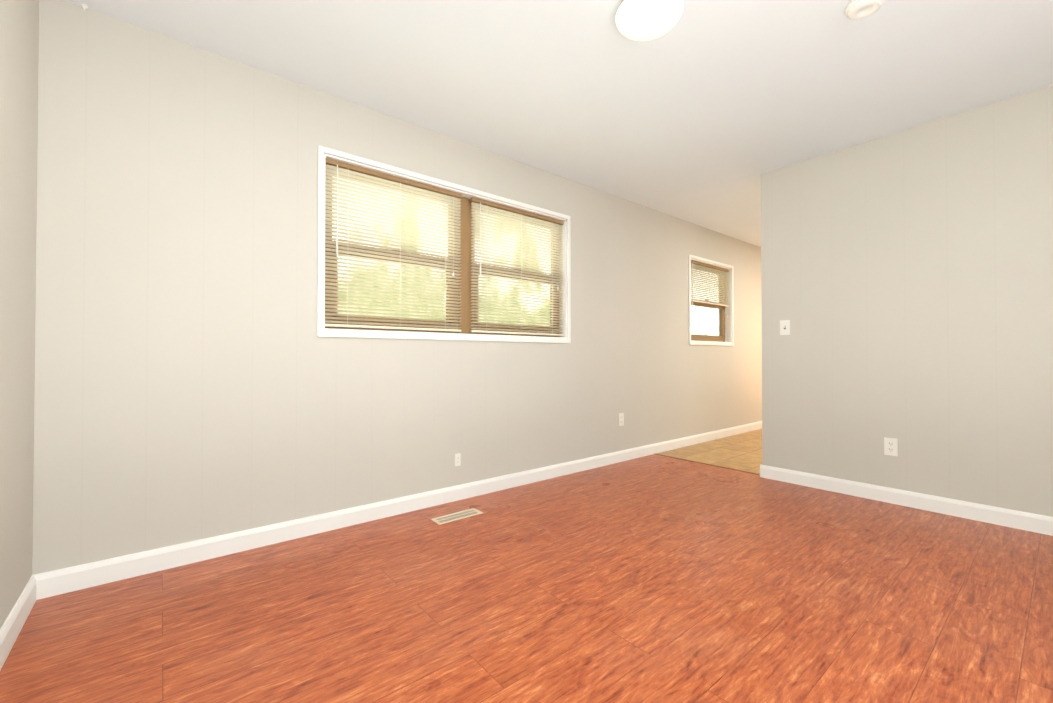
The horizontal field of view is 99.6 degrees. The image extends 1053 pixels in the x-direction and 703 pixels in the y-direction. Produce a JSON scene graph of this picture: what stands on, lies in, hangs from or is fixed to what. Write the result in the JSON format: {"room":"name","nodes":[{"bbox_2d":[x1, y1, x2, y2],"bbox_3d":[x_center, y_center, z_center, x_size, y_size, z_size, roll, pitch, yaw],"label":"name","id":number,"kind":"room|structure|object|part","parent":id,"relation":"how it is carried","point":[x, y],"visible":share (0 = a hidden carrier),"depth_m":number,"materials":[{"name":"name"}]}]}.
{"room":"empty living room","nodes":[
{"label":"empty living room","id":0,"kind":"room"},
{"bbox_2d":[0,0,38,628],"bbox_3d":[-0.448,-0.255,-0.191,0.160,2.440,4.970,1,-1,-39],"label":"wall","id":1,"kind":"structure","parent":0,"point":[19,42],"depth_m":1.55,"materials":[{"name":"paint"}]},
{"bbox_2d":[0,573,43,669],"bbox_3d":[-0.419,0.917,-0.102,0.014,0.098,4.770,1,-1,-39],"label":"baseboard","id":2,"kind":"structure","parent":1,"relation":"attached to","point":[33,591],"depth_m":1.56,"materials":[{"name":"white wood"}]},
{"bbox_2d":[32,0,761,574],"bbox_3d":[1.075,-0.205,4.381,8.320,2.440,0.160,1,-1,-39],"label":"wall","id":3,"kind":"structure","parent":0,"point":[196,378],"depth_m":2.27,"materials":[{"name":"paint"}]},
{"bbox_2d":[44,421,761,597],"bbox_3d":[1.130,0.965,4.301,8.000,0.098,0.014,1,-1,-39],"label":"baseboard","id":4,"kind":"structure","parent":3,"relation":"attached to","point":[60,581],"depth_m":2.41,"materials":[{"name":"white wood"}]},
{"bbox_2d":[317,145,570,342],"bbox_3d":[-0.445,-0.601,3.128,1.955,1.055,0.174,1,-1,-39],"label":"window","id":5,"kind":"structure","parent":3,"relation":"in","point":[463,284],"depth_m":2.94,"materials":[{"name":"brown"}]},
{"bbox_2d":[336,165,337,255],"bbox_3d":[-1.078,-0.801,2.530,0.012,0.525,0.012,0,-1,36],"label":"blind cord","id":6,"kind":"object","parent":5,"relation":"hanging from","point":[337,165],"depth_m":2.53,"materials":[{"name":"white fabric"}]},
{"bbox_2d":[347,168,348,324],"bbox_3d":[-1.035,-0.609,2.578,0.002,0.911,0.002,1,-1,-39],"label":"blind cord","id":7,"kind":"object","parent":5,"relation":"hanging from","point":[348,168],"depth_m":2.57,"materials":[{"name":"white fabric"}]},
{"bbox_2d":[400,182,400,289],"bbox_3d":[-0.788,-0.607,2.781,0.002,0.911,0.002,1,-1,-39],"label":"blind cord","id":8,"kind":"object","parent":5,"relation":"hanging from","point":[400,182],"depth_m":2.78,"materials":[{"name":"white fabric"}]},
{"bbox_3d":[-0.465,-0.604,3.152,1.755,0.849,0.020,1,-1,-39],"label":"glass","id":9,"kind":"part","parent":5,"relation":"part of","materials":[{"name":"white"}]},
{"bbox_2d":[445,213,445,328],"bbox_3d":[-0.543,-0.605,2.983,0.002,0.911,0.002,1,-1,-39],"label":"blind cord","id":10,"kind":"object","parent":5,"relation":"hanging from","point":[445,252],"depth_m":2.98,"materials":[{"name":"white fabric"}]},
{"bbox_2d":[452,195,453,276],"bbox_3d":[-0.495,-0.783,3.013,0.015,0.552,0.015,0,-1,30],"label":"blind cord","id":11,"kind":"object","parent":5,"relation":"hanging from","point":[453,195],"depth_m":3.01,"materials":[{"name":"white fabric"}]},
{"bbox_2d":[480,202,480,275],"bbox_3d":[-0.326,-0.794,3.149,0.012,0.525,0.012,0,-1,36],"label":"blind cord","id":12,"kind":"object","parent":5,"relation":"hanging from","point":[480,202],"depth_m":3.14,"materials":[{"name":"white plastic"}]},
{"bbox_2d":[521,214,521,332],"bbox_3d":[-0.037,-0.600,3.398,0.002,0.911,0.002,1,-1,-39],"label":"blind cord","id":13,"kind":"object","parent":5,"relation":"hanging from","point":[521,214],"depth_m":3.40,"materials":[{"name":"white fabric"}]},
{"bbox_2d":[552,239,552,333],"bbox_3d":[0.209,-0.598,3.600,0.002,0.911,0.002,1,-1,-39],"label":"blind cord","id":14,"kind":"object","parent":5,"relation":"hanging from","point":[552,239],"depth_m":3.60,"materials":[{"name":"white fabric"}]},
{"bbox_2d":[455,453,460,465],"bbox_3d":[-0.463,0.730,2.998,0.042,0.080,0.009,1,-1,-39],"label":"electrical outlet","id":15,"kind":"object","parent":3,"relation":"attached to","point":[457,459],"visible":1,"depth_m":3.00,"materials":[{"name":"white plastic"}]},
{"bbox_2d":[618,413,623,425],"bbox_3d":[0.874,0.627,4.097,0.070,0.115,0.009,1,-1,-39],"label":"electrical outlet","id":16,"kind":"object","parent":3,"relation":"attached to","point":[620,419],"visible":1,"depth_m":4.09,"materials":[{"name":"white plastic"}]},
{"bbox_2d":[688,254,733,345],"bbox_3d":[2.111,-0.563,5.228,1.010,0.985,0.174,1,-1,-39],"label":"window","id":17,"kind":"structure","parent":3,"relation":"in","point":[723,275],"depth_m":5.28,"materials":[{"name":"white"}]},
{"bbox_2d":[692,262,692,309],"bbox_3d":[1.843,-0.724,4.930,0.012,0.525,0.012,0,-1,36],"label":"blind cord","id":18,"kind":"object","parent":17,"relation":"hanging from","point":[692,287],"depth_m":4.93,"materials":[{"name":"white fabric"}]},
{"bbox_3d":[2.090,-0.566,5.252,0.836,0.805,0.020,1,-1,-39],"label":"glass","id":19,"kind":"part","parent":17,"relation":"part of","materials":[{"name":"white"}]},
{"bbox_3d":[2.100,-0.566,5.241,0.926,0.895,0.070,1,-1,-39],"label":"frame","id":20,"kind":"part","parent":17,"relation":"part of","materials":[{"name":"brown wood"}]},
{"bbox_2d":[0,454,1052,702],"bbox_3d":[1.115,1.030,1.184,4.340,0.100,5.130,1,-1,-39],"label":"floor","id":21,"kind":"structure","parent":0,"point":[652,578],"depth_m":1.69,"materials":[{"name":"brown wood"}]},
{"bbox_2d":[431,508,482,524],"bbox_3d":[-0.418,0.995,2.688,0.300,0.004,0.105,1,-1,-39],"label":"floor vent","id":22,"kind":"object","parent":21,"relation":"in","point":[440,520],"visible":1,"depth_m":2.68,"materials":[{"name":"beige metal"}]},
{"bbox_2d":[655,453,759,474],"bbox_3d":[1.601,1.010,4.011,0.030,0.005,1.060,1,-1,-39],"label":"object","id":23,"kind":"structure","parent":21,"relation":"on","point":[708,464],"depth_m":3.97,"materials":[{"name":"brown wood"}]},
{"bbox_2d":[66,0,1052,246],"bbox_3d":[2.653,-1.506,2.476,8.320,0.120,5.130,1,-1,-39],"label":"ceiling","id":24,"kind":"structure","parent":0,"point":[705,113],"depth_m":2.30,"materials":[{"name":"paint"}]},
{"bbox_2d":[81,4,87,10],"bbox_3d":[-1.856,-1.441,1.866,0.020,0.024,0.020,1,-1,-39],"label":"ceiling hook","id":25,"kind":"object","parent":24,"relation":"attached to","point":[84,6],"visible":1,"depth_m":1.86,"materials":[{"name":"white"}]},
{"bbox_2d":[615,0,682,40],"bbox_3d":[0.516,-1.400,1.877,0.276,0.106,0.276,1,-1,-39],"label":"dome ceiling light","id":26,"kind":"object","parent":24,"relation":"attached to","point":[642,20],"visible":1,"depth_m":1.84,"materials":[{"name":"white"}]},
{"bbox_2d":[845,0,884,19],"bbox_3d":[1.410,-1.436,1.853,0.136,0.034,0.136,1,-1,-39],"label":"smoke detector","id":27,"kind":"object","parent":24,"relation":"attached to","point":[857,9],"visible":1,"depth_m":1.85,"materials":[{"name":"white plastic"}]},
{"bbox_2d":[657,429,761,473],"bbox_3d":[4.329,1.060,3.825,3.980,0.098,5.130,1,-1,-39],"label":"floor","id":28,"kind":"structure","parent":0,"point":[742,451],"depth_m":4.48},
{"bbox_2d":[761,85,1052,516],"bbox_3d":[3.128,-0.229,2.167,0.120,2.440,3.750,1,-1,-39],"label":"wall","id":29,"kind":"structure","parent":0,"point":[907,283],"depth_m":2.82,"materials":[{"name":"paint"}]},
{"bbox_2d":[780,320,789,334],"bbox_3d":[1.995,-0.185,3.436,0.018,0.115,0.070,1,-1,-39],"label":"light switch","id":30,"kind":"object","parent":29,"relation":"attached to","point":[784,327],"visible":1,"depth_m":3.44,"materials":[{"name":"white plastic"}]},
{"bbox_2d":[884,437,897,455],"bbox_3d":[2.405,0.629,2.935,0.009,0.115,0.070,1,-1,-39],"label":"outlet","id":31,"kind":"object","parent":29,"relation":"attached to","point":[890,446],"visible":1,"depth_m":2.93,"materials":[{"name":"white plastic"}]},
{"bbox_2d":[760,464,1052,535],"bbox_3d":[3.063,0.941,2.128,0.014,0.098,3.734,1,-1,-39],"label":"baseboard","id":32,"kind":"structure","parent":29,"relation":"attached to","point":[1042,524],"depth_m":2.81,"materials":[{"name":"white wood"}]},
{"label":"outside","id":33,"kind":"structure","parent":0,"visible":0},
{"bbox_2d":[332,177,718,335],"bbox_3d":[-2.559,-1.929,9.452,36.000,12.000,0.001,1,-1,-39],"label":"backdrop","id":34,"kind":"structure","parent":33,"point":[704,326],"depth_m":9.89,"materials":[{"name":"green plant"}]}
]}

